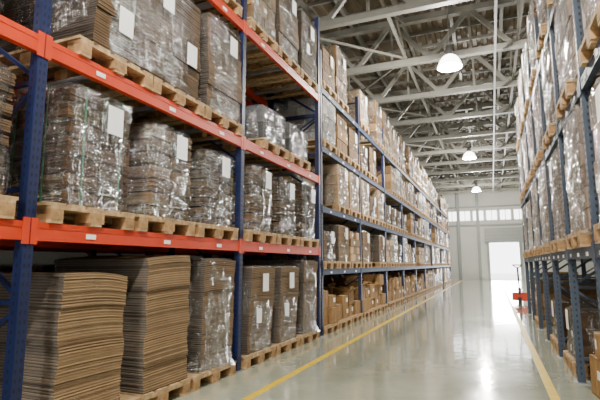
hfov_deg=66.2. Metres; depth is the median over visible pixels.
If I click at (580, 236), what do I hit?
pallet
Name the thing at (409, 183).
wooden pallet
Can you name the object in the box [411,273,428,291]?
wooden pallet
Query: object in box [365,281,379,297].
carton
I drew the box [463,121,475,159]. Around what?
lamp
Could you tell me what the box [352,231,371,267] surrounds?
wooden pallet
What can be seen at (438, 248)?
wooden pallet
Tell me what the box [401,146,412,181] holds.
wooden pallet
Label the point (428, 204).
wooden pallet
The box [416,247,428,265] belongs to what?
wooden pallet
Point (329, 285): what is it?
carton
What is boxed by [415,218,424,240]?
wooden pallet
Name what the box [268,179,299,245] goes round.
pallet
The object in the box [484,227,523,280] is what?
door frame
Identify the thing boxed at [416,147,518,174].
roof truss
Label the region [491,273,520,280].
ground
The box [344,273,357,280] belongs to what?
carton
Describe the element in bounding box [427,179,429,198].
wooden pallet
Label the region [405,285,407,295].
carton
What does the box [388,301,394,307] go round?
wooden pallet
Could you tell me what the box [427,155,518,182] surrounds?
roof truss
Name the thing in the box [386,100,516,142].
roof truss
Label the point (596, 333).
carton
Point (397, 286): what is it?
carton
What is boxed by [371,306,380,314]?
wooden pallet
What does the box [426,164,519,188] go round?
roof truss
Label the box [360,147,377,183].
wooden pallet
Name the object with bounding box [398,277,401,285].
carton
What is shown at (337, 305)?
carton
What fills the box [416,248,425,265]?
wooden pallet
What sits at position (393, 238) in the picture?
wooden pallet
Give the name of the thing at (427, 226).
wooden pallet
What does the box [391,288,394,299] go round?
carton
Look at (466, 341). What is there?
floor
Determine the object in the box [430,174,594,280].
wall
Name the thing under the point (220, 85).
pallet
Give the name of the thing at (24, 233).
rack
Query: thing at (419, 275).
carton
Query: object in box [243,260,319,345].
cardboard sheets
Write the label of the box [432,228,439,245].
wooden pallet
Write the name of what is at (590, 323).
wooden pallet
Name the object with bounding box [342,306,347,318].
carton
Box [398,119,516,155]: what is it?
roof truss
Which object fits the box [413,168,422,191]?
wooden pallet
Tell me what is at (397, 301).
wooden pallet
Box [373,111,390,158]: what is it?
wooden pallet
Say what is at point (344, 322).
wooden pallet
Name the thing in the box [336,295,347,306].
carton
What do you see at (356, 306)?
carton
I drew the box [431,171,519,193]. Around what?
roof truss
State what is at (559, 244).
pallet
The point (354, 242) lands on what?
wooden pallet
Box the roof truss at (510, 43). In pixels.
[319,0,531,75]
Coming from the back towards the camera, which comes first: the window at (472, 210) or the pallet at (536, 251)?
the window at (472, 210)
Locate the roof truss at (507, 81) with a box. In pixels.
[347,48,523,104]
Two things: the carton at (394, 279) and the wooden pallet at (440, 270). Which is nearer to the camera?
the carton at (394, 279)
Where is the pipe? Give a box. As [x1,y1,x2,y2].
[493,0,496,187]
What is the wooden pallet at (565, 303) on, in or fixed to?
on the floor
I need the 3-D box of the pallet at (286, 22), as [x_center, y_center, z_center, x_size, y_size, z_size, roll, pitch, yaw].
[-0.702,-2.739,7.590,1.227,1.296,0.855,-3,-9,22]
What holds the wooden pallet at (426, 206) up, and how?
on the rack at (415, 242)
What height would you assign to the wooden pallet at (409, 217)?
0.919 m
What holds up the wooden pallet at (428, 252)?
on the rack at (415, 242)
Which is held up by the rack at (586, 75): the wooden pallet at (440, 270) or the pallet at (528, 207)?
the pallet at (528, 207)
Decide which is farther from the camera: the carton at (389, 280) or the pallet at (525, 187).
the carton at (389, 280)
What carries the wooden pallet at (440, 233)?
on the rack at (415, 242)
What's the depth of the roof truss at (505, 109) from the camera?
17.42 m
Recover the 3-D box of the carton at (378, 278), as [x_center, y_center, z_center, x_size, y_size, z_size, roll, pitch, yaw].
[2.015,2.181,12.599,0.454,0.286,0.400,-4,-9,25]
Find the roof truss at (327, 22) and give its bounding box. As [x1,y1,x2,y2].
[295,0,470,30]
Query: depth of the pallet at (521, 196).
11.25 m
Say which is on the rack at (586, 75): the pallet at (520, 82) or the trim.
the pallet at (520, 82)
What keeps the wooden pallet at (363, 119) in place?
on the rack at (415, 242)
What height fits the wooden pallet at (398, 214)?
0.716 m
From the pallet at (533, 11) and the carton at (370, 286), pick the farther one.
the carton at (370, 286)
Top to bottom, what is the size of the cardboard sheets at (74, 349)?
1.185 m
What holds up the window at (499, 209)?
in the wall at (469, 246)
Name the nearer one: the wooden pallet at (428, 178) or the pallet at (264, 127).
the pallet at (264, 127)
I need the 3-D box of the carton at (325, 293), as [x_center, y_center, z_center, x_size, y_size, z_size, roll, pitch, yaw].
[0.302,1.826,8.469,0.364,0.306,0.340,-3,-8,19]
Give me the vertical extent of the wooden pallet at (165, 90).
0.144 m
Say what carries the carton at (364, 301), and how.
on the wooden pallet at (369, 312)
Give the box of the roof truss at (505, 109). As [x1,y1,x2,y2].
[366,76,519,126]
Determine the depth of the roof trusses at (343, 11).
16.98 m
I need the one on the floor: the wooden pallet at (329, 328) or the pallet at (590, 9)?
the wooden pallet at (329, 328)
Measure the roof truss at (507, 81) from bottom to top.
1.355 m
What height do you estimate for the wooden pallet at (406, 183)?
0.896 m
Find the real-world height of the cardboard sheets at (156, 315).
1.339 m
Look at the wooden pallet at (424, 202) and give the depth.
21.75 m
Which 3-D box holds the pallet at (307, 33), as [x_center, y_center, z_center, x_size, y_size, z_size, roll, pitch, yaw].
[-0.370,-2.608,8.386,1.230,1.256,0.859,-3,-9,22]
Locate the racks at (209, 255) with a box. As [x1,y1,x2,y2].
[208,102,412,276]
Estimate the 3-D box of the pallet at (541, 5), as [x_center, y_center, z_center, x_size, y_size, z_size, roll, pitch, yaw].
[3.734,-2.671,5.976,1.205,1.236,1.090,-3,-9,22]
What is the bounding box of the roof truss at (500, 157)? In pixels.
[404,134,517,166]
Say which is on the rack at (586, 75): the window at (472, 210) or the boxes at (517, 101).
the boxes at (517, 101)
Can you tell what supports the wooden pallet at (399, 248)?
on the rack at (415, 242)
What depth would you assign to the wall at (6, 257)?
10.67 m
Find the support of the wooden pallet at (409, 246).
on the rack at (415, 242)
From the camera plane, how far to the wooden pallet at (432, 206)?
25.82 m
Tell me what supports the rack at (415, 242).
on the floor
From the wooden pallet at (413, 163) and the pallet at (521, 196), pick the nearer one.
the pallet at (521, 196)
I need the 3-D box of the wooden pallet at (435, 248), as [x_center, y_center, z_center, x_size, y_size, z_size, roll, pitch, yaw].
[7.121,3.186,25.867,1.214,0.996,0.862,-3,-9,22]
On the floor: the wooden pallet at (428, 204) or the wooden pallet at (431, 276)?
the wooden pallet at (431, 276)
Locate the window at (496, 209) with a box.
[485,209,497,220]
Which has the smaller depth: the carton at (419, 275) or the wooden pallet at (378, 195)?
the wooden pallet at (378, 195)
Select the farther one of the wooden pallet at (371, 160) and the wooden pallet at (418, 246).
the wooden pallet at (418, 246)
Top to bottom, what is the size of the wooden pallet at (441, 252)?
0.896 m
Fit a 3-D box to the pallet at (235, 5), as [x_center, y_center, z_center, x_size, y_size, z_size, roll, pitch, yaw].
[-1.440,-2.965,5.823,1.230,1.256,0.859,-3,-9,22]
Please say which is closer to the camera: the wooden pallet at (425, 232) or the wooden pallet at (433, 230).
the wooden pallet at (425, 232)
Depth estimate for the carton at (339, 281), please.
11.88 m
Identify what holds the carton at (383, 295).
on the wooden pallet at (384, 306)
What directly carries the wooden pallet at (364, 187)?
on the rack at (415, 242)
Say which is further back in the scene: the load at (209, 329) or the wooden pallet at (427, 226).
the wooden pallet at (427, 226)
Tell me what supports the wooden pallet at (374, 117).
on the rack at (415, 242)
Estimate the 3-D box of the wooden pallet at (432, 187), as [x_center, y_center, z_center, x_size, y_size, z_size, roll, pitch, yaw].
[6.788,-0.312,25.542,1.214,0.996,0.862,-3,-9,22]
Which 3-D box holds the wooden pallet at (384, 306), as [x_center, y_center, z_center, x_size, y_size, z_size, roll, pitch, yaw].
[1.763,2.972,12.824,1.205,0.144,0.835,-3,-9,22]
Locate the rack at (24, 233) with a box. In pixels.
[0,0,323,399]
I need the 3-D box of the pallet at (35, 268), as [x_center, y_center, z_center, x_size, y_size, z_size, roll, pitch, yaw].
[-3.038,1.315,4.944,1.230,1.256,0.859,-3,-9,22]
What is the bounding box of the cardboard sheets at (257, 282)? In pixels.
[231,267,275,368]
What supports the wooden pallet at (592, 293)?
on the floor
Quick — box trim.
[448,180,534,279]
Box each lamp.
[437,9,462,71]
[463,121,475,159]
[472,172,480,191]
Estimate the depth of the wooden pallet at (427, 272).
22.06 m
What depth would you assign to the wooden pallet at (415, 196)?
19.28 m
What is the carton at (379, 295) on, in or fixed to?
on the wooden pallet at (384, 306)
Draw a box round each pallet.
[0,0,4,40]
[0,35,153,98]
[0,68,18,218]
[0,85,135,229]
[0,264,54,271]
[0,266,12,271]
[63,124,195,235]
[85,75,204,126]
[129,12,243,141]
[173,150,238,239]
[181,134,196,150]
[190,0,242,21]
[191,104,288,163]
[204,165,276,243]
[212,254,263,263]
[215,0,277,58]
[231,123,310,173]
[246,0,299,83]
[246,11,317,99]
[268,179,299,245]
[272,230,338,268]
[274,46,336,105]
[274,96,337,157]
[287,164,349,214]
[289,182,318,247]
[308,114,349,166]
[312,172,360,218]
[314,225,350,268]
[323,180,370,222]
[323,275,338,282]
[324,45,348,114]
[324,322,339,334]
[335,90,368,135]
[335,196,378,224]
[338,128,359,171]
[339,317,351,328]
[348,313,362,323]
[349,231,361,267]
[350,190,385,226]
[351,145,369,178]
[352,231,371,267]
[355,205,392,229]
[359,100,383,150]
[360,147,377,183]
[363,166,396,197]
[363,309,372,317]
[364,208,397,231]
[370,235,386,266]
[370,235,398,266]
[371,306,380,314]
[372,240,393,266]
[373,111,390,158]
[376,123,395,164]
[376,214,407,234]
[377,130,400,167]
[379,303,387,310]
[385,168,401,200]
[385,179,406,203]
[387,182,410,206]
[388,182,413,208]
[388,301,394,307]
[392,299,399,304]
[396,194,417,211]
[396,211,402,232]
[396,245,403,266]
[397,135,405,173]
[397,238,408,266]
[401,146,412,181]
[402,154,416,184]
[402,213,414,236]
[404,271,431,290]
[406,192,420,213]
[407,244,412,265]
[411,192,423,215]
[411,247,422,265]
[411,248,415,265]
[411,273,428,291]
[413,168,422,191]
[414,156,419,188]
[414,165,425,193]
[415,196,426,217]
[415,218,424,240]
[415,219,421,239]
[415,221,418,238]
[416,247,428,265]
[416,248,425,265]
[416,270,433,288]
[418,246,434,265]
[419,202,430,220]
[420,269,439,286]
[423,169,427,196]
[424,220,427,241]
[425,177,432,201]
[425,203,428,219]
[426,221,429,242]
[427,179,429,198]
[427,247,430,265]
[428,207,434,223]
[429,215,440,227]
[429,228,437,244]
[430,196,442,211]
[431,186,434,203]
[431,206,436,224]
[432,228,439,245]
[433,273,435,288]
[434,248,436,265]
[435,248,438,265]
[436,195,444,214]
[438,248,440,265]
[439,230,442,246]
[439,251,443,264]
[439,268,446,283]
[439,269,442,285]
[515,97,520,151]
[518,68,524,137]
[518,149,529,201]
[521,40,529,119]
[521,133,528,193]
[522,206,527,257]
[526,0,536,94]
[526,111,534,183]
[526,201,532,256]
[531,182,539,255]
[532,82,556,169]
[535,0,547,60]
[535,279,596,327]
[537,166,549,254]
[540,39,557,149]
[547,0,552,7]
[547,148,565,252]
[550,299,597,352]
[552,0,599,119]
[562,103,591,248]
[563,307,599,376]
[578,0,599,67]
[588,77,599,243]
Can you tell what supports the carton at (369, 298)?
on the wooden pallet at (369, 312)
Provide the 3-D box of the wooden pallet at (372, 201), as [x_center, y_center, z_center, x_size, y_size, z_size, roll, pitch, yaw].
[1.432,0.301,12.388,1.205,0.716,0.844,-3,-9,22]
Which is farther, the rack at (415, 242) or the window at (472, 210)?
the window at (472, 210)
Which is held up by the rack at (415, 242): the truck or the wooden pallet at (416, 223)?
the wooden pallet at (416, 223)
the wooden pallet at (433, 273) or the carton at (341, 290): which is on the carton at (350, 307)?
the carton at (341, 290)
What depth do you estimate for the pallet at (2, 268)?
4.27 m
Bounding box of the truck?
[512,264,526,303]
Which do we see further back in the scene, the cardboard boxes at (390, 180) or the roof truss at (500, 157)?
the roof truss at (500, 157)
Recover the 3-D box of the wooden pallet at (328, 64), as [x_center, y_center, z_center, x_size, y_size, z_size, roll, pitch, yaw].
[0.054,-2.506,9.413,1.205,0.896,0.850,-3,-9,22]
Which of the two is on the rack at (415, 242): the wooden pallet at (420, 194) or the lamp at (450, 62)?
the wooden pallet at (420, 194)
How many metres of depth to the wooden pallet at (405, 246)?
16.24 m
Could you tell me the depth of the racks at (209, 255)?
9.19 m
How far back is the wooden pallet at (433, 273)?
23.86 m
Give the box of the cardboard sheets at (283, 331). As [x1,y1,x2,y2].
[243,266,299,355]
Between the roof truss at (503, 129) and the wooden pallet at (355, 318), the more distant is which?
the roof truss at (503, 129)
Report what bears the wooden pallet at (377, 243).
on the rack at (415, 242)
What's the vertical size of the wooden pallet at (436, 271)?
0.996 m
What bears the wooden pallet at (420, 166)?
on the rack at (415, 242)
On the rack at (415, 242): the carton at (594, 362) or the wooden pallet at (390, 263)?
the wooden pallet at (390, 263)
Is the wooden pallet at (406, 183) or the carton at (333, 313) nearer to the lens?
the carton at (333, 313)
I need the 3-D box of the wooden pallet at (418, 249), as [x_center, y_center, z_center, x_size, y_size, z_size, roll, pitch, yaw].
[4.639,2.458,19.921,1.205,0.799,0.835,-3,-9,22]
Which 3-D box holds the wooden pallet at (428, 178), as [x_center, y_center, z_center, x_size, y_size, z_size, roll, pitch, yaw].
[6.456,-0.532,24.763,1.216,1.216,0.866,-3,-9,22]
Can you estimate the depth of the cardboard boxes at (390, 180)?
14.73 m
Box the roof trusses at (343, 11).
[297,0,530,176]
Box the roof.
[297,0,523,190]
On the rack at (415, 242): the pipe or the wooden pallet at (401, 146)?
the wooden pallet at (401, 146)
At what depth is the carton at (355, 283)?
10.82 m
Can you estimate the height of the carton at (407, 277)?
0.366 m
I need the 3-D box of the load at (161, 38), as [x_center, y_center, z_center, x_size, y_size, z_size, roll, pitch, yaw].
[-1.871,-1.658,4.581,1.195,1.112,1.490,-3,-9,22]
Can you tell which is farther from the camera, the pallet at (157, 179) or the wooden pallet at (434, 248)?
the wooden pallet at (434, 248)
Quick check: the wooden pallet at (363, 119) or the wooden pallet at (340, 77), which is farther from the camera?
the wooden pallet at (363, 119)
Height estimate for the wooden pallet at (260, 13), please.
1.316 m
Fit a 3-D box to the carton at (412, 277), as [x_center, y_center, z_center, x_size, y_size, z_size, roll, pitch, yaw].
[4.296,3.135,18.091,0.427,0.366,0.380,-4,-9,26]
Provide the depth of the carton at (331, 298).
8.72 m
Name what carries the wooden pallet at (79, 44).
on the rack at (24, 233)
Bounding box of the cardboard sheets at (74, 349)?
[0,272,127,399]
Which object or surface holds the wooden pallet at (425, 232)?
on the rack at (415, 242)
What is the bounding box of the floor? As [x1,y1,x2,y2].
[168,280,599,399]
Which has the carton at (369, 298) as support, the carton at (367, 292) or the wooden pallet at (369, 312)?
the carton at (367, 292)
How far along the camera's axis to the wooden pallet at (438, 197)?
29.45 m
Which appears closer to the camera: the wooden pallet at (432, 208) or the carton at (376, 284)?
the carton at (376, 284)
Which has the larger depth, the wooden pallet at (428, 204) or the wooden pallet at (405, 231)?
the wooden pallet at (428, 204)
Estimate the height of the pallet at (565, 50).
1.296 m
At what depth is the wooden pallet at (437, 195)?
31.12 m
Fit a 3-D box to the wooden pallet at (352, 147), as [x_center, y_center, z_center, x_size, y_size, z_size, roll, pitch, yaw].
[0.719,-1.155,10.848,1.205,0.896,0.850,-3,-9,22]
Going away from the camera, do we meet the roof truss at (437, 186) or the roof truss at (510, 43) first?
the roof truss at (510, 43)
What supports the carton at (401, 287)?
on the wooden pallet
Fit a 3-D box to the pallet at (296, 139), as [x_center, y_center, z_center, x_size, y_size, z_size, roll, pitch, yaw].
[-0.523,-0.836,7.771,1.205,0.656,0.867,-3,-9,22]
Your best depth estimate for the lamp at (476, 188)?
30.42 m
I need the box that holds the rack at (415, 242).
[270,49,450,335]
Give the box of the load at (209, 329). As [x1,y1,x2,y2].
[185,259,235,391]
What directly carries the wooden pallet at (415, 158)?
on the rack at (415, 242)
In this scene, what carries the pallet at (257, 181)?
on the rack at (24, 233)
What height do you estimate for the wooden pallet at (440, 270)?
0.996 m
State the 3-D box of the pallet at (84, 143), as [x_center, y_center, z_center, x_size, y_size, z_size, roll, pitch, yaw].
[-2.111,-0.296,3.817,1.205,1.076,0.835,-3,-9,22]
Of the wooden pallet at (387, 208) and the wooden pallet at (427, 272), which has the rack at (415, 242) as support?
the wooden pallet at (387, 208)
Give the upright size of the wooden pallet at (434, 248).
0.919 m
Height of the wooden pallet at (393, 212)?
0.716 m
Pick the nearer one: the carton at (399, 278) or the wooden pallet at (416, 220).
the carton at (399, 278)
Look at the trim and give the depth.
36.01 m
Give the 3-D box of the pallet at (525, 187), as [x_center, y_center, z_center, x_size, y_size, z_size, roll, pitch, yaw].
[5.396,-0.830,9.779,1.205,1.236,1.090,-3,-9,22]
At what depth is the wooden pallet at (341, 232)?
9.40 m
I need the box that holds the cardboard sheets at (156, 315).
[54,255,190,399]
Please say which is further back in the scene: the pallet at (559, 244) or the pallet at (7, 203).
the pallet at (559, 244)
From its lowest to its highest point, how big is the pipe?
0.205 m
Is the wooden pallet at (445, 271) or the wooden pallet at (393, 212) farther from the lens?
the wooden pallet at (445, 271)
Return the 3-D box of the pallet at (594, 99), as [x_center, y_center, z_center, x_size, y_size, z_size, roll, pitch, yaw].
[2.627,-0.326,2.946,1.205,1.156,1.095,-3,-9,22]
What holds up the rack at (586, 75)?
on the floor
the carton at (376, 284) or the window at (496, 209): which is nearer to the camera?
the carton at (376, 284)
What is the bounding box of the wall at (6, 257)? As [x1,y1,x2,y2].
[0,177,282,264]
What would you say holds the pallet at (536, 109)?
on the rack at (586, 75)
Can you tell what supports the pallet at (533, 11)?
on the rack at (586, 75)
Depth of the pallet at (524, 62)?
8.70 m
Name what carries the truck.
on the floor
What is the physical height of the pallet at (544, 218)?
1.296 m
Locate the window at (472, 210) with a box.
[472,210,483,220]
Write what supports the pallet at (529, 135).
on the rack at (586, 75)
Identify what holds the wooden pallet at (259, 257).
on the racks at (209, 255)
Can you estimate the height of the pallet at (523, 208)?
1.236 m
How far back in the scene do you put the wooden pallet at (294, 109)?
8.96 m
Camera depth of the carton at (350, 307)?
9.88 m
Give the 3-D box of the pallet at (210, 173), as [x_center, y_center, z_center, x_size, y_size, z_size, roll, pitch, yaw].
[-1.446,-0.035,5.405,1.205,0.996,0.837,-3,-9,22]
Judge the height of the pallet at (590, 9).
1.296 m
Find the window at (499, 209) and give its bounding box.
[499,209,511,219]
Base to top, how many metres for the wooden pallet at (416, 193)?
0.896 m
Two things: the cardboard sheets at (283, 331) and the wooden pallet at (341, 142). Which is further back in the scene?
the wooden pallet at (341, 142)
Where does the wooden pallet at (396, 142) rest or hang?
on the rack at (415, 242)
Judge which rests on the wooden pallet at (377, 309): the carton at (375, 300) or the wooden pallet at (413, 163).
the carton at (375, 300)
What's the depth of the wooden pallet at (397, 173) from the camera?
15.64 m
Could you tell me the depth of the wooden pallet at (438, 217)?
27.59 m
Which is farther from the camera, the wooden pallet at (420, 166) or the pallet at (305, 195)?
the wooden pallet at (420, 166)
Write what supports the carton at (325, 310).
on the wooden pallet at (329, 328)
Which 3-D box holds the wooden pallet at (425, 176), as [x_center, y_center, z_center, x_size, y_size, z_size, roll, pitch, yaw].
[5.717,-0.827,23.005,1.220,1.316,0.867,-3,-9,22]
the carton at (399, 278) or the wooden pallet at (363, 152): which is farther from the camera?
the carton at (399, 278)
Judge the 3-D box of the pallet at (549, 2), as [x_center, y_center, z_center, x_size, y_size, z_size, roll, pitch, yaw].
[3.180,-2.856,4.649,1.205,1.236,1.090,-3,-9,22]
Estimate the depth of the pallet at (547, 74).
5.87 m
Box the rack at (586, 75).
[516,0,599,384]
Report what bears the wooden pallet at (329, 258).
on the rack at (415, 242)
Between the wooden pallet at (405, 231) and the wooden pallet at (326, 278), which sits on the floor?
the wooden pallet at (326, 278)
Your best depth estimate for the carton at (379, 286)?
12.42 m
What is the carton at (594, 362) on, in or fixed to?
on the floor
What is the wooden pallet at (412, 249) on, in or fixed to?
on the rack at (415, 242)
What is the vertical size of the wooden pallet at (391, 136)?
1.216 m
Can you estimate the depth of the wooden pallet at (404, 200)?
16.63 m
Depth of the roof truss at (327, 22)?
10.25 m
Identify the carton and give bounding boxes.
[323,283,335,294]
[323,290,327,308]
[323,307,328,325]
[328,295,335,307]
[328,307,338,323]
[330,286,355,304]
[331,277,352,286]
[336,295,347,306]
[336,304,341,319]
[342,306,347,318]
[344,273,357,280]
[344,281,368,298]
[348,304,352,315]
[353,300,360,314]
[354,298,367,311]
[363,274,383,284]
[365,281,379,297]
[365,284,373,298]
[365,288,369,297]
[368,297,370,309]
[373,297,377,306]
[378,285,381,293]
[378,294,380,305]
[381,293,385,304]
[383,277,393,290]
[387,277,398,289]
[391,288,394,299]
[392,278,395,287]
[398,276,409,286]
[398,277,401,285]
[399,286,403,297]
[404,275,415,284]
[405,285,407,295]
[412,273,423,281]
[589,354,599,398]
[593,331,599,359]
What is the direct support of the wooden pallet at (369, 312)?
on the floor

